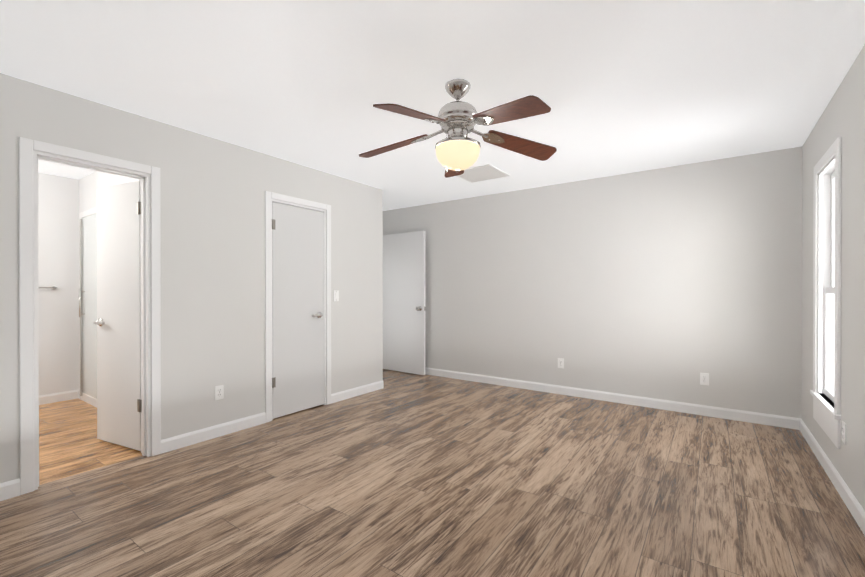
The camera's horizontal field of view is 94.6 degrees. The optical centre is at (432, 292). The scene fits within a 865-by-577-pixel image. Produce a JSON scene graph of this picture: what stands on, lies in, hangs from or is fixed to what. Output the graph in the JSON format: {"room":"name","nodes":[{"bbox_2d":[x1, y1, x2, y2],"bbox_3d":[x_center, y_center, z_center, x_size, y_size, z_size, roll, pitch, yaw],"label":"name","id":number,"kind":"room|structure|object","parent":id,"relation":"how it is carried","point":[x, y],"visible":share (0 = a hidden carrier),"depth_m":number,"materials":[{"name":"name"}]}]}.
{"room":"empty bedroom","nodes":[
{"label":"empty bedroom","id":0,"kind":"room"},
{"bbox_2d":[38,172,77,395],"bbox_3d":[-4.463,-0.035,3.673,0.130,2.400,1.800,0,0,35],"label":"wall","id":1,"kind":"structure","parent":0,"point":[63,202],"depth_m":4.25,"materials":[{"name":"paint"}]},
{"bbox_2d":[39,390,75,404],"bbox_3d":[-4.404,1.118,3.634,0.014,0.095,1.840,0,0,35],"label":"baseboard","id":2,"kind":"structure","parent":1,"relation":"attached to","point":[67,395],"depth_m":4.23,"materials":[{"name":"white wood"}]},
{"bbox_2d":[78,171,139,388],"bbox_3d":[-2.958,-0.035,3.818,2.423,2.400,0.130,0,0,35],"label":"wall","id":3,"kind":"structure","parent":0,"point":[88,185],"depth_m":4.16,"materials":[{"name":"paint"}]},
{"bbox_2d":[76,389,96,407],"bbox_3d":[-3.240,1.117,3.932,1.513,0.095,0.014,0,0,35],"label":"baseboard","id":4,"kind":"structure","parent":3,"relation":"attached to","point":[91,400],"depth_m":4.19,"materials":[{"name":"white wood"}]},
{"bbox_2d":[79,207,96,399],"bbox_3d":[-3.562,0.154,4.128,0.680,2.020,0.059,0,0,35],"label":"door","id":5,"kind":"structure","parent":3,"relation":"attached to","point":[88,293],"depth_m":4.18,"materials":[{"name":"white wood"}]},
{"bbox_2d":[0,73,382,482],"bbox_3d":[-1.834,-0.033,3.197,0.130,2.400,4.090,0,0,35],"label":"wall","id":6,"kind":"structure","parent":0,"point":[212,208],"depth_m":3.15,"materials":[{"name":"grey paint"}]},
{"bbox_2d":[0,478,19,500],"bbox_3d":[-2.666,1.123,1.894,0.014,0.095,0.997,0,0,35],"label":"baseboard","id":7,"kind":"structure","parent":6,"relation":"attached to","point":[9,489],"depth_m":2.27,"materials":[{"name":"white wood"}]},
{"bbox_2d":[19,137,160,494],"bbox_3d":[-2.231,0.137,2.634,0.162,2.063,0.716,0,0,35],"label":"door frame","id":8,"kind":"structure","parent":6,"relation":"attached to","point":[150,257],"depth_m":2.45,"materials":[{"name":"white wood"}]},
{"bbox_2d":[93,180,141,450],"bbox_3d":[-2.369,0.171,3.035,0.590,1.969,0.138,0,0,25],"label":"bathroom door","id":9,"kind":"structure","parent":6,"relation":"in","point":[119,400],"depth_m":3.01,"materials":[{"name":"white wood"}]},
{"bbox_2d":[161,412,265,453],"bbox_3d":[-1.729,1.119,3.225,0.014,0.095,0.825,0,0,35],"label":"baseboard","id":10,"kind":"structure","parent":6,"relation":"attached to","point":[180,441],"depth_m":3.17,"materials":[{"name":"white wood"}]},
{"bbox_2d":[215,385,223,399],"bbox_3d":[-1.726,0.813,3.232,0.010,0.114,0.070,0,0,35],"label":"electrical outlet","id":11,"kind":"object","parent":6,"relation":"attached to","point":[219,392],"visible":1,"depth_m":3.23,"materials":[{"name":"white plastic"}]},
{"bbox_2d":[272,202,323,418],"bbox_3d":[-1.305,0.166,3.873,0.138,1.974,0.604,0,0,35],"label":"closet door","id":12,"kind":"structure","parent":6,"relation":"in","point":[298,300],"depth_m":3.85,"materials":[{"name":"white wood"}]},
{"bbox_2d":[265,191,330,422],"bbox_3d":[-1.329,0.131,3.900,0.146,2.068,0.744,0,0,35],"label":"door frame","id":13,"kind":"structure","parent":6,"relation":"attached to","point":[270,197],"depth_m":3.69,"materials":[{"name":"white wood"}]},
{"bbox_2d":[334,291,338,300],"bbox_3d":[-1.019,0.040,4.232,0.012,0.114,0.070,0,0,35],"label":"light switch","id":14,"kind":"object","parent":6,"relation":"attached to","point":[336,295],"visible":1,"depth_m":4.23,"materials":[{"name":"white plastic"}]},
{"bbox_2d":[331,380,383,403],"bbox_3d":[-0.833,1.115,4.497,0.014,0.095,0.798,0,0,35],"label":"baseboard","id":15,"kind":"structure","parent":6,"relation":"attached to","point":[339,396],"depth_m":4.46,"materials":[{"name":"white wood"}]},
{"bbox_2d":[0,369,864,576],"bbox_3d":[-0.948,1.217,3.164,6.808,0.100,5.450,0,0,35],"label":"floor","id":16,"kind":"structure","parent":0,"point":[402,474],"depth_m":2.27,"materials":[{"name":"brown wood"}]},
{"bbox_2d":[0,0,864,210],"bbox_3d":[-1.315,-1.284,3.415,7.708,0.100,5.450,0,0,35],"label":"ceiling","id":17,"kind":"structure","parent":0,"point":[617,87],"depth_m":2.24,"materials":[{"name":"white paint"}]},
{"bbox_2d":[359,79,556,177],"bbox_3d":[0.121,-0.970,2.349,1.251,0.521,1.206,0,0,35],"label":"fan","id":18,"kind":"object","parent":17,"relation":"hanging from","point":[457,150],"visible":1,"depth_m":2.30,"materials":[{"name":"brown wood"}]},
{"bbox_2d":[456,164,509,182],"bbox_3d":[0.493,-1.230,4.166,0.470,0.012,0.470,0,0,35],"label":"ceiling vent","id":19,"kind":"object","parent":17,"relation":"in","point":[486,172],"visible":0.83,"depth_m":4.16,"materials":[{"name":"white metal"}]},
{"bbox_2d":[383,146,801,417],"bbox_3d":[1.169,-0.038,4.837,5.138,2.400,0.130,0,0,35],"label":"wall","id":20,"kind":"structure","parent":0,"point":[671,283],"depth_m":4.12,"materials":[{"name":"grey paint"}]},
{"bbox_2d":[558,358,563,368],"bbox_3d":[1.461,0.811,4.549,0.070,0.114,0.010,0,0,35],"label":"electrical outlet","id":21,"kind":"object","parent":20,"relation":"attached to","point":[560,362],"visible":1,"depth_m":4.54,"materials":[{"name":"white plastic"}]},
{"bbox_2d":[425,367,795,428],"bbox_3d":[1.141,1.114,4.773,4.770,0.095,0.014,0,0,35],"label":"baseboard","id":22,"kind":"structure","parent":20,"relation":"attached to","point":[725,413],"depth_m":4.11,"materials":[{"name":"white wood"}]},
{"bbox_2d":[700,373,708,384],"bbox_3d":[2.568,0.820,3.770,0.070,0.114,0.010,0,0,35],"label":"electrical outlet","id":23,"kind":"object","parent":20,"relation":"attached to","point":[704,378],"visible":1,"depth_m":3.77,"materials":[{"name":"white plastic"}]},
{"bbox_2d":[801,44,864,509],"bbox_3d":[1.725,-0.027,1.278,0.130,2.400,5.050,0,0,35],"label":"wall","id":24,"kind":"structure","parent":0,"point":[843,115],"depth_m":2.22,"materials":[{"name":"grey paint"}]},
{"bbox_2d":[810,137,841,448],"bbox_3d":[2.631,0.004,2.591,0.160,1.830,0.724,0,0,35],"label":"window","id":25,"kind":"structure","parent":24,"relation":"in","point":[827,287],"depth_m":2.79,"materials":[{"name":"white"}]},
{"bbox_2d":[796,418,864,534],"bbox_3d":[1.666,1.125,1.323,0.014,0.095,5.050,0,0,35],"label":"baseboard","id":26,"kind":"structure","parent":24,"relation":"attached to","point":[858,513],"depth_m":2.38,"materials":[{"name":"white wood"}]},
{"bbox_2d":[842,421,845,443],"bbox_3d":[2.336,0.798,2.269,0.010,0.114,0.070,0,0,35],"label":"electrical outlet","id":27,"kind":"object","parent":24,"relation":"attached to","point":[844,432],"visible":1,"depth_m":2.25,"materials":[{"name":"white plastic"}]},
{"bbox_3d":[-0.848,-0.040,5.512,0.923,2.400,1.090,0,0,35],"label":"wall","id":28,"kind":"structure","parent":0,"visible":0},
{"bbox_2d":[383,231,425,374],"bbox_3d":[-0.436,0.150,5.761,0.820,1.994,0.176,0,0,37],"label":"entry door","id":29,"kind":"structure","parent":28,"relation":"in","point":[404,308],"depth_m":5.71,"materials":[{"name":"white wood"}]}
]}

